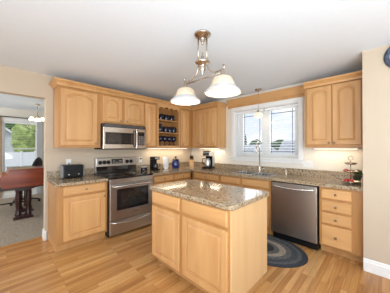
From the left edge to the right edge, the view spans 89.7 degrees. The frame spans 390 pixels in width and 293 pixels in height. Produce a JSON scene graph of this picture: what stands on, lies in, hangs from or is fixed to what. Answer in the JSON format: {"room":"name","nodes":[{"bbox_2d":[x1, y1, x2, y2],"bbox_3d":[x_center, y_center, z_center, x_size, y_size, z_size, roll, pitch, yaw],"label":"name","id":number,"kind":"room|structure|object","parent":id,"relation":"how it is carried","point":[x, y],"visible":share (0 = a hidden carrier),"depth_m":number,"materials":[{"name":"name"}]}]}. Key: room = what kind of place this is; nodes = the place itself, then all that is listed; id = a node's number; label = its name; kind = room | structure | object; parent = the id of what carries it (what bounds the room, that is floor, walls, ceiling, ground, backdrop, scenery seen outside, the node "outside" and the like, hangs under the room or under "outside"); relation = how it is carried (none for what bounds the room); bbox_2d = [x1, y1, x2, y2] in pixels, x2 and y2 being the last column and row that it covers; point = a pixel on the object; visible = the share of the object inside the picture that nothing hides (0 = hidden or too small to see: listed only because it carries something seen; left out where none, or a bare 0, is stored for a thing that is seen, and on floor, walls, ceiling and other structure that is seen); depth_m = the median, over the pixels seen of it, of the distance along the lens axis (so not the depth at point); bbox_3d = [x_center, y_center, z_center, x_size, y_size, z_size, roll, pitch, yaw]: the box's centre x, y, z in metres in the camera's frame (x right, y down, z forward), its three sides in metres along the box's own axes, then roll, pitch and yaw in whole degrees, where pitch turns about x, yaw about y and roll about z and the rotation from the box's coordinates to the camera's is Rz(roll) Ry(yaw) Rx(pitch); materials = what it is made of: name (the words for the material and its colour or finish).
{"room":"kitchen","nodes":[
{"label":"kitchen","id":0,"kind":"room"},
{"bbox_2d":[0,193,43,246],"bbox_3d":[-4.180,1.447,3.804,3.760,0.104,7.600,0,-1,44],"label":"floor","id":1,"kind":"structure","parent":0,"point":[11,232],"depth_m":3.54,"materials":[{"name":"beige carpet"}]},
{"bbox_2d":[0,186,25,205],"bbox_3d":[-4.086,1.135,4.274,0.400,0.526,0.700,0,-1,44],"label":"chair","id":2,"kind":"object","parent":1,"relation":"on","point":[1,190],"visible":0.27,"depth_m":4.27,"materials":[{"name":"metal"}]},
{"bbox_2d":[0,165,43,220],"bbox_3d":[-3.388,0.916,4.152,0.690,0.962,1.340,0,-1,44],"label":"desk","id":3,"kind":"object","parent":1,"relation":"on","point":[19,179],"visible":0.54,"depth_m":3.80,"materials":[{"name":"brown wood"}]},
{"bbox_2d":[10,157,42,205],"bbox_3d":[-4.217,0.835,4.900,0.617,1.131,0.542,0,0,-16],"label":"office chair","id":4,"kind":"object","parent":1,"relation":"on","point":[38,161],"visible":0.23,"depth_m":4.88,"materials":[{"name":"black plastic"}]},
{"bbox_2d":[0,107,43,193],"bbox_3d":[-5.438,0.177,5.158,0.160,2.462,7.760,0,-1,44],"label":"wall","id":5,"kind":"structure","parent":0,"point":[11,112],"depth_m":5.59,"materials":[{"name":"beige paint"}]},
{"bbox_2d":[3,123,36,171],"bbox_3d":[-4.990,0.051,5.616,0.040,1.480,0.720,0,-1,44],"label":"window","id":6,"kind":"structure","parent":5,"relation":"in","point":[35,148],"depth_m":5.42,"materials":[{"name":"white plastic"}]},
{"bbox_2d":[4,121,36,169],"bbox_3d":[-4.955,0.022,5.581,0.050,1.417,0.710,0,-1,44],"label":"window blind","id":7,"kind":"object","parent":6,"relation":"attached to","point":[4,121],"visible":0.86,"depth_m":5.53,"materials":[{"name":"white plastic"}]},
{"bbox_2d":[0,189,43,198],"bbox_3d":[-5.746,1.336,4.710,0.016,0.138,6.700,0,-1,44],"label":"baseboard","id":8,"kind":"structure","parent":5,"relation":"attached to","point":[4,195],"depth_m":5.42,"materials":[{"name":"white wood"}]},
{"bbox_2d":[2,118,42,172],"bbox_3d":[-4.914,0.051,5.555,0.055,1.640,0.940,0,-1,44],"label":"trim","id":9,"kind":"structure","parent":5,"relation":"attached to","point":[3,119],"depth_m":5.41,"materials":[{"name":"white wood"}]},
{"bbox_3d":[-4.912,-0.805,5.504,0.113,0.060,1.070,0,-1,44],"label":"curtain rod","id":10,"kind":"object","parent":5,"relation":"attached to","visible":0},
{"bbox_2d":[0,117,1,197],"bbox_3d":[-5.278,0.293,5.154,0.041,2.170,0.280,0,-1,44],"label":"curtain","id":11,"kind":"object","parent":10,"relation":"hanging from","point":[0,117],"visible":1,"depth_m":5.24,"materials":[{"name":"beige fabric"}]},
{"bbox_2d":[36,121,41,193],"bbox_3d":[-4.627,0.298,5.819,0.041,2.170,0.120,0,-1,44],"label":"curtain","id":12,"kind":"object","parent":10,"relation":"hanging from","point":[39,123],"visible":0.63,"depth_m":5.82,"materials":[{"name":"grey fabric"}]},
{"bbox_2d":[0,65,191,239],"bbox_3d":[-2.787,0.158,2.449,0.140,2.462,7.600,0,-1,44],"label":"wall","id":13,"kind":"structure","parent":0,"point":[13,81],"depth_m":2.97,"materials":[{"name":"paint"}]},
{"bbox_2d":[0,236,41,248],"bbox_3d":[-2.918,1.383,2.413,0.050,0.012,1.678,0,-1,44],"label":"trim","id":14,"kind":"structure","parent":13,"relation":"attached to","point":[41,236],"depth_m":2.82,"materials":[{"name":"brown wood"}]},
{"bbox_2d":[42,228,45,240],"bbox_3d":[-2.272,1.324,2.954,0.156,0.138,0.030,0,-1,44],"label":"baseboard","id":15,"kind":"structure","parent":13,"relation":"attached to","point":[43,230],"depth_m":2.91,"materials":[{"name":"white wood"}]},
{"bbox_2d":[47,168,93,178],"bbox_3d":[-1.979,0.427,3.155,0.020,0.106,0.652,0,-1,44],"label":"backsplash","id":16,"kind":"structure","parent":13,"relation":"attached to","point":[50,174],"depth_m":3.01,"materials":[{"name":"stone"}]},
{"bbox_2d":[53,85,100,147],"bbox_3d":[-1.831,-0.437,3.071,0.359,0.910,0.579,0,-1,44],"label":"upper cabinet","id":17,"kind":"object","parent":13,"relation":"attached to","point":[76,112],"visible":0.98,"depth_m":2.93,"materials":[{"name":"brown wood"}]},
{"bbox_2d":[49,77,227,109],"bbox_3d":[-0.723,-0.905,3.622,3.156,0.080,0.805,0,-1,-38],"label":"crown molding","id":18,"kind":"structure","parent":17,"relation":"attached to","point":[55,81],"depth_m":3.39,"materials":[{"name":"brown wood"}]},
{"bbox_2d":[101,93,143,125],"bbox_3d":[-1.347,-0.633,3.567,0.359,0.510,0.804,0,-1,44],"label":"upper cabinet","id":19,"kind":"object","parent":13,"relation":"attached to","point":[114,109],"visible":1,"depth_m":3.42,"materials":[{"name":"brown wood"}]},
{"bbox_2d":[94,123,144,149],"bbox_3d":[-1.320,-0.162,3.517,0.460,0.426,0.765,0,-1,44],"label":"microwave","id":20,"kind":"object","parent":19,"relation":"attached to","point":[112,136],"visible":1,"depth_m":3.33,"materials":[{"name":"silver metal"}]},
{"bbox_2d":[144,101,156,147],"bbox_3d":[-0.965,-0.430,3.955,0.359,0.910,0.284,0,-1,44],"label":"upper cabinet","id":21,"kind":"object","parent":13,"relation":"attached to","point":[150,109],"visible":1,"depth_m":3.84,"materials":[{"name":"brown wood"}]},
{"bbox_2d":[157,104,179,147],"bbox_3d":[-0.663,-0.428,4.285,0.327,0.910,0.609,0,-1,44],"label":"upper cabinet","id":22,"kind":"object","parent":13,"relation":"attached to","point":[161,109],"visible":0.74,"depth_m":4.38,"materials":[{"name":"brown wood"}]},
{"bbox_2d":[162,136,166,145],"bbox_3d":[-0.656,-0.118,4.241,0.117,0.199,0.117,0,-1,44],"label":"goblet","id":23,"kind":"object","parent":22,"relation":"on","point":[164,140],"visible":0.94,"depth_m":4.20,"materials":[{"name":"blue glass"}]},
{"bbox_2d":[147,148,186,148],"bbox_3d":[-0.587,0.038,4.410,0.060,0.020,1.100,0,-1,44],"label":"light","id":24,"kind":"object","parent":22,"relation":"attached to","point":[147,148],"visible":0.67,"depth_m":4.34,"materials":[{"name":"white plastic"}]},
{"bbox_2d":[159,119,177,122],"bbox_3d":[-0.672,-0.552,4.295,0.285,0.018,0.574,0,-1,44],"label":"shelf","id":25,"kind":"object","parent":22,"relation":"attached to","point":[160,120],"depth_m":4.29,"materials":[{"name":"brown wood"}]},
{"bbox_2d":[159,132,177,134],"bbox_3d":[-0.672,-0.292,4.293,0.285,0.018,0.574,0,-1,44],"label":"shelf","id":26,"kind":"object","parent":22,"relation":"attached to","point":[160,133],"depth_m":4.30,"materials":[{"name":"brown wood"}]},
{"bbox_2d":[180,108,191,147],"bbox_3d":[-0.194,-0.425,4.742,0.359,0.910,0.699,0,-1,44],"label":"upper cabinet","id":27,"kind":"object","parent":13,"relation":"attached to","point":[185,115],"visible":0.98,"depth_m":4.52,"materials":[{"name":"brown wood"}]},
{"bbox_2d":[0,0,389,111],"bbox_3d":[-1.666,-1.140,1.430,10.700,0.120,7.900,0,-1,44],"label":"ceiling","id":28,"kind":"structure","parent":0,"point":[148,48],"depth_m":1.97,"materials":[{"name":"paint"}]},
{"bbox_2d":[29,104,43,120],"bbox_3d":[-3.959,-0.850,4.907,0.317,0.408,0.328,0,-1,44],"label":"chandelier","id":29,"kind":"object","parent":28,"relation":"hanging from","point":[37,117],"visible":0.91,"depth_m":4.89,"materials":[{"name":"white glass"}]},
{"bbox_2d":[170,29,240,105],"bbox_3d":[0.071,-0.766,1.865,0.788,0.616,0.316,0,-1,44],"label":"pendant chandelier","id":30,"kind":"object","parent":28,"relation":"hanging from","point":[222,85],"visible":1,"depth_m":1.83,"materials":[{"name":"white glass"}]},
{"bbox_2d":[254,88,262,117],"bbox_3d":[1.175,-0.794,3.642,0.168,0.538,0.168,0,-1,44],"label":"pendant lamp","id":31,"kind":"object","parent":28,"relation":"hanging from","point":[258,114],"visible":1,"depth_m":3.59,"materials":[{"name":"white glass"}]},
{"bbox_2d":[0,224,389,292],"bbox_3d":[-0.394,1.423,0.096,6.840,0.100,7.600,0,-1,44],"label":"floor","id":32,"kind":"structure","parent":0,"point":[125,262],"depth_m":2.16,"materials":[{"name":"brown wood"}]},
{"bbox_2d":[48,181,106,251],"bbox_3d":[-1.752,0.956,2.942,0.639,0.870,0.639,0,-1,44],"label":"base cabinet","id":33,"kind":"object","parent":32,"relation":"on","point":[77,214],"visible":0.99,"depth_m":2.71,"materials":[{"name":"brown wood"}]},
{"bbox_2d":[47,174,107,186],"bbox_3d":[-1.756,0.499,2.936,0.643,0.042,0.652,0,-1,44],"label":"countertop","id":34,"kind":"structure","parent":33,"relation":"on","point":[57,182],"depth_m":2.78,"materials":[{"name":"stone"}]},
{"bbox_2d":[60,164,84,178],"bbox_3d":[-1.881,0.378,3.009,0.207,0.202,0.296,0,-1,44],"label":"toaster","id":35,"kind":"object","parent":34,"relation":"on","point":[69,170],"visible":1,"depth_m":2.94,"materials":[{"name":"black plastic"}]},
{"bbox_2d":[94,157,152,236],"bbox_3d":[-1.218,0.798,3.405,0.730,1.194,0.759,0,-1,44],"label":"range","id":36,"kind":"object","parent":32,"relation":"on","point":[129,194],"visible":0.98,"depth_m":3.21,"materials":[{"name":"silver metal"}]},
{"bbox_2d":[94,171,152,179],"bbox_3d":[-1.244,0.488,3.433,0.658,0.026,0.759,0,-1,44],"label":"cooktop","id":37,"kind":"object","parent":36,"relation":"in","point":[111,175],"depth_m":3.33,"materials":[{"name":"black glass"}]},
{"bbox_2d":[152,171,190,184],"bbox_3d":[-0.630,0.964,4.087,0.639,0.870,1.009,0,-1,44],"label":"base cabinet","id":38,"kind":"object","parent":32,"relation":"on","point":[175,177],"visible":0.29,"depth_m":3.85,"materials":[{"name":"brown wood"}]},
{"bbox_2d":[137,166,362,190],"bbox_3d":[0.581,0.502,3.326,3.436,0.042,1.626,0,-1,44],"label":"countertop","id":39,"kind":"structure","parent":38,"relation":"on","point":[289,178],"depth_m":3.09,"materials":[{"name":"stone"}]},
{"bbox_2d":[150,156,159,170],"bbox_3d":[-0.823,0.348,4.055,0.182,0.276,0.152,0,-1,44],"label":"coffee maker","id":40,"kind":"object","parent":39,"relation":"on","point":[153,160],"visible":1,"depth_m":4.01,"materials":[{"name":"black plastic"}]},
{"bbox_2d":[163,155,168,168],"bbox_3d":[-0.638,0.333,4.277,0.136,0.308,0.136,0,-1,44],"label":"paper towel holder","id":41,"kind":"object","parent":39,"relation":"on","point":[165,159],"visible":0.95,"depth_m":4.23,"materials":[{"name":"white paper"}]},
{"bbox_2d":[172,156,179,167],"bbox_3d":[-0.439,0.354,4.452,0.174,0.269,0.174,0,0,0],"label":"cookie jar","id":42,"kind":"object","parent":39,"relation":"on","point":[175,163],"visible":0.98,"depth_m":4.39,"materials":[{"name":"blue ceramic"}]},
{"bbox_2d":[190,155,193,166],"bbox_3d":[-0.081,0.352,4.771,0.100,0.278,0.154,0,0,-1],"label":"knife block","id":43,"kind":"object","parent":39,"relation":"on","point":[191,157],"visible":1,"depth_m":4.72,"materials":[{"name":"brown wood"}]},
{"bbox_2d":[202,151,214,168],"bbox_3d":[0.296,0.291,4.404,0.225,0.394,0.233,0,0,36],"label":"coffee maker","id":44,"kind":"object","parent":39,"relation":"on","point":[210,155],"visible":1,"depth_m":4.34,"materials":[{"name":"black plastic"}]},
{"bbox_2d":[231,170,279,176],"bbox_3d":[1.094,0.566,3.521,0.736,0.179,0.453,0,-1,44],"label":"sink","id":45,"kind":"object","parent":39,"relation":"in","point":[243,171],"visible":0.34,"depth_m":3.58,"materials":[{"name":"silver metal"}]},
{"bbox_2d":[256,141,264,171],"bbox_3d":[1.191,0.189,3.649,0.179,0.576,0.117,0,0,-11],"label":"faucet","id":46,"kind":"object","parent":39,"relation":"on","point":[259,170],"visible":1,"depth_m":3.66,"materials":[{"name":"silver metal"}]},
{"bbox_2d":[341,156,360,183],"bbox_3d":[2.000,0.297,2.518,0.212,0.356,0.212,0,-1,44],"label":"tiered tray","id":47,"kind":"object","parent":39,"relation":"on","point":[350,163],"visible":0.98,"depth_m":2.49,"materials":[{"name":"silver metal"}]},
{"bbox_2d":[353,170,362,180],"bbox_3d":[2.251,0.399,2.708,0.114,0.156,0.102,0,-1,44],"label":"potted herb","id":48,"kind":"object","parent":39,"relation":"on","point":[358,176],"visible":0.64,"depth_m":2.68,"materials":[{"name":"plant"}]},
{"bbox_2d":[353,175,362,180],"bbox_3d":[2.250,0.441,2.709,0.104,0.070,0.102,0,-1,44],"label":"pot","id":49,"kind":"object","parent":48,"relation":"attached to","point":[356,177],"depth_m":2.68,"materials":[{"name":"ceramic"}]},
{"bbox_2d":[193,171,219,183],"bbox_3d":[0.401,0.965,4.192,0.742,0.870,0.639,0,-1,44],"label":"base cabinet","id":50,"kind":"object","parent":32,"relation":"on","point":[207,177],"visible":0.14,"depth_m":3.95,"materials":[{"name":"brown wood"}]},
{"bbox_2d":[152,190,266,292],"bbox_3d":[0.113,0.951,2.183,1.117,0.870,0.676,0,-1,44],"label":"kitchen island","id":51,"kind":"object","parent":32,"relation":"on","point":[214,249],"visible":0.98,"depth_m":1.81,"materials":[{"name":"brown wood"}]},
{"bbox_2d":[150,179,268,210],"bbox_3d":[0.119,0.494,2.197,1.170,0.042,0.710,0,-1,44],"label":"island countertop","id":52,"kind":"structure","parent":51,"relation":"on","point":[227,197],"depth_m":2.00,"materials":[{"name":"stone"}]},
{"bbox_2d":[220,175,272,234],"bbox_3d":[1.021,0.961,3.584,0.990,0.870,0.639,0,-1,44],"label":"base cabinet","id":53,"kind":"object","parent":32,"relation":"on","point":[257,184],"visible":0.15,"depth_m":3.20,"materials":[{"name":"brown wood"}]},
{"bbox_2d":[267,234,307,267],"bbox_3d":[0.776,1.386,2.848,1.532,0.010,0.882,0,-1,39],"label":"braided rug","id":54,"kind":"object","parent":32,"relation":"on","point":[281,253],"visible":0.27,"depth_m":2.50,"materials":[{"name":"fabric"}]},
{"bbox_2d":[272,181,320,249],"bbox_3d":[1.576,0.955,2.970,0.600,0.860,0.703,0,-1,44],"label":"dishwasher","id":55,"kind":"object","parent":32,"relation":"on","point":[295,207],"visible":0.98,"depth_m":2.73,"materials":[{"name":"silver metal"}]},
{"bbox_2d":[319,186,362,262],"bbox_3d":[1.994,0.954,2.631,0.443,0.870,0.639,0,-1,44],"label":"base cabinet","id":56,"kind":"object","parent":32,"relation":"on","point":[340,210],"visible":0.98,"depth_m":2.42,"materials":[{"name":"brown wood"}]},
{"bbox_2d":[192,72,362,179],"bbox_3d":[1.193,0.169,3.982,3.680,2.462,0.160,0,-1,44],"label":"wall","id":57,"kind":"structure","parent":0,"point":[323,159],"depth_m":3.26,"materials":[{"name":"beige paint"}]},
{"bbox_2d":[192,106,225,147],"bbox_3d":[0.293,-0.427,4.503,0.766,0.910,0.359,0,-1,44],"label":"upper cabinet","id":58,"kind":"object","parent":57,"relation":"attached to","point":[209,123],"visible":1,"depth_m":4.31,"materials":[{"name":"brown wood"}]},
{"bbox_2d":[136,162,362,187],"bbox_3d":[0.581,0.428,3.327,3.436,0.106,1.626,0,-1,44],"label":"backsplash","id":59,"kind":"structure","parent":57,"relation":"attached to","point":[306,172],"depth_m":3.52,"materials":[{"name":"stone"}]},
{"bbox_2d":[226,85,304,108],"bbox_3d":[1.284,-0.917,3.737,1.604,0.180,0.071,0,-1,44],"label":"header board","id":60,"kind":"object","parent":57,"relation":"attached to","point":[297,91],"visible":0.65,"depth_m":3.65,"materials":[{"name":"brown wood"}]},
{"bbox_2d":[231,97,302,158],"bbox_3d":[1.338,-0.299,3.798,1.410,1.055,0.144,0,-1,44],"label":"trim","id":61,"kind":"structure","parent":57,"relation":"attached to","point":[299,100],"depth_m":3.67,"materials":[{"name":"white wood"}]},
{"bbox_2d":[229,156,304,163],"bbox_3d":[1.326,0.251,3.781,1.470,0.085,0.180,0,-1,44],"label":"trim","id":62,"kind":"structure","parent":57,"relation":"attached to","point":[262,159],"depth_m":3.64,"materials":[{"name":"white wood"}]},
{"bbox_2d":[238,107,297,157],"bbox_3d":[1.389,-0.265,3.849,1.246,0.948,0.080,0,-1,44],"label":"window","id":63,"kind":"structure","parent":57,"relation":"in","point":[241,117],"depth_m":3.83,"materials":[{"name":"white plastic"}]},
{"bbox_2d":[244,115,251,151],"bbox_3d":[1.189,-0.275,4.063,0.415,0.820,0.008,0,-1,44],"label":"grille","id":64,"kind":"object","parent":63,"relation":"attached to","point":[244,115],"depth_m":4.19,"materials":[{"name":"white"}]},
{"bbox_2d":[237,109,264,154],"bbox_3d":[1.134,-0.285,4.036,0.605,0.901,0.056,0,-1,44],"label":"window blind","id":65,"kind":"object","parent":63,"relation":"attached to","point":[260,110],"visible":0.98,"depth_m":4.01,"materials":[{"name":"white plastic"}]},
{"bbox_2d":[265,104,297,155],"bbox_3d":[1.580,-0.288,3.598,0.605,0.901,0.056,0,-1,44],"label":"window blind","id":66,"kind":"object","parent":63,"relation":"attached to","point":[291,105],"visible":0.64,"depth_m":3.57,"materials":[{"name":"white plastic"}]},
{"bbox_2d":[271,108,294,152],"bbox_3d":[1.617,-0.278,3.643,0.455,0.820,0.008,0,-1,44],"label":"grille","id":67,"kind":"object","parent":63,"relation":"attached to","point":[285,108],"depth_m":3.59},
{"bbox_2d":[302,161,312,167],"bbox_3d":[1.848,0.289,3.221,0.162,0.114,0.009,0,-1,44],"label":"wall plate","id":68,"kind":"object","parent":57,"relation":"attached to","point":[308,164],"visible":0.98,"depth_m":3.21,"materials":[{"name":"white plastic"}]},
{"bbox_2d":[305,78,362,147],"bbox_3d":[2.004,-0.438,2.827,0.690,0.910,0.359,0,-1,44],"label":"upper cabinet","id":69,"kind":"object","parent":57,"relation":"attached to","point":[333,112],"visible":1,"depth_m":2.69,"materials":[{"name":"brown wood"}]},
{"bbox_2d":[303,70,361,88],"bbox_3d":[1.878,-0.911,2.701,0.693,0.080,0.060,0,-1,44],"label":"crown molding","id":70,"kind":"structure","parent":69,"relation":"attached to","point":[358,74],"depth_m":2.67,"materials":[{"name":"brown wood"}]},
{"bbox_2d":[313,148,358,148],"bbox_3d":[2.039,0.028,2.860,0.550,0.020,0.060,0,-1,44],"label":"light","id":71,"kind":"object","parent":69,"relation":"attached to","point":[313,148],"visible":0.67,"depth_m":2.82,"materials":[{"name":"white plastic"}]},
{"bbox_2d":[362,45,389,264],"bbox_3d":[3.359,0.151,1.377,3.260,2.462,0.850,0,-1,44],"label":"wall","id":72,"kind":"structure","parent":0,"point":[375,73],"depth_m":2.14,"materials":[{"name":"paint"}]},
{"bbox_2d":[363,257,389,278],"bbox_3d":[3.020,1.311,1.095,3.160,0.138,0.016,0,-1,44],"label":"baseboard","id":73,"kind":"structure","parent":72,"relation":"attached to","point":[381,269],"depth_m":2.12,"materials":[{"name":"white wood"}]},
{"bbox_2d":[383,47,389,66],"bbox_3d":[2.117,-0.939,1.983,0.304,0.304,0.031,0,-1,44],"label":"wall clock","id":74,"kind":"object","parent":72,"relation":"attached to","point":[386,58],"visible":1,"depth_m":2.06,"materials":[{"name":"blue plastic"}]},
{"label":"outside","id":75,"kind":"structure","parent":0,"visible":0},
{"bbox_3d":[31.623,2.734,37.457,120.000,0.200,89.400,0,-1,44],"label":"ground","id":76,"kind":"structure","parent":75,"visible":0},
{"bbox_2d":[249,139,261,144],"bbox_3d":[11.504,0.592,37.028,2.423,4.076,2.840,0,0,-2],"label":"tree","id":77,"kind":"object","parent":76,"relation":"on","point":[255,140],"visible":0.21,"depth_m":36.27,"materials":[{"name":"green plant"}]},
{"bbox_2d":[245,145,277,152],"bbox_3d":[7.122,1.434,28.875,8.640,3.480,7.340,0,0,-16],"label":"house","id":78,"kind":"structure","parent":76,"relation":"on","point":[246,149],"depth_m":27.85,"materials":[{"name":"white"}]},
{"bbox_2d":[270,140,283,149],"bbox_3d":[14.379,0.673,34.207,2.571,3.875,2.663,0,0,11],"label":"tree","id":79,"kind":"object","parent":76,"relation":"on","point":[279,142],"visible":0.41,"depth_m":33.31,"materials":[{"name":"green plant"}]},
{"bbox_2d":[277,141,294,153],"bbox_3d":[15.177,1.188,22.366,9.640,3.880,7.840,0,0,34],"label":"house","id":80,"kind":"structure","parent":76,"relation":"on","point":[284,143],"depth_m":23.37,"materials":[{"name":"white"}]},
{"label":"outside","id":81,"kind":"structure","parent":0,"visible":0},
{"bbox_3d":[-36.829,2.191,13.455,55.800,0.950,40.500,0,-1,44],"label":"patio","id":82,"kind":"object","parent":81,"visible":0},
{"bbox_2d":[5,127,14,151],"bbox_3d":[-21.450,-0.165,21.854,5.640,3.880,3.440,0,-1,44],"label":"house","id":83,"kind":"structure","parent":82,"relation":"on","point":[8,132],"depth_m":20.35,"materials":[{"name":"white"}]},
{"bbox_2d":[5,123,14,130],"bbox_3d":[-27.702,-2.741,27.706,5.373,9.112,5.635,0,0,-22],"label":"tree","id":84,"kind":"object","parent":82,"relation":"on","point":[9,125],"visible":0.05,"depth_m":26.91,"materials":[{"name":"green plant"}]},
{"bbox_2d":[5,151,34,166],"bbox_3d":[-15.750,1.060,16.261,0.140,1.350,18.140,0,-1,44],"label":"fence","id":85,"kind":"object","parent":82,"relation":"on","point":[19,158],"visible":0.17,"depth_m":16.87,"materials":[{"name":"white plastic"}]},
{"bbox_2d":[10,124,34,151],"bbox_3d":[-16.166,-0.347,19.328,2.976,4.207,2.253,0,0,-37],"label":"tree","id":86,"kind":"object","parent":82,"relation":"on","point":[27,141],"visible":0.64,"depth_m":18.27,"materials":[{"name":"green foliage"},{"name":"bark"}]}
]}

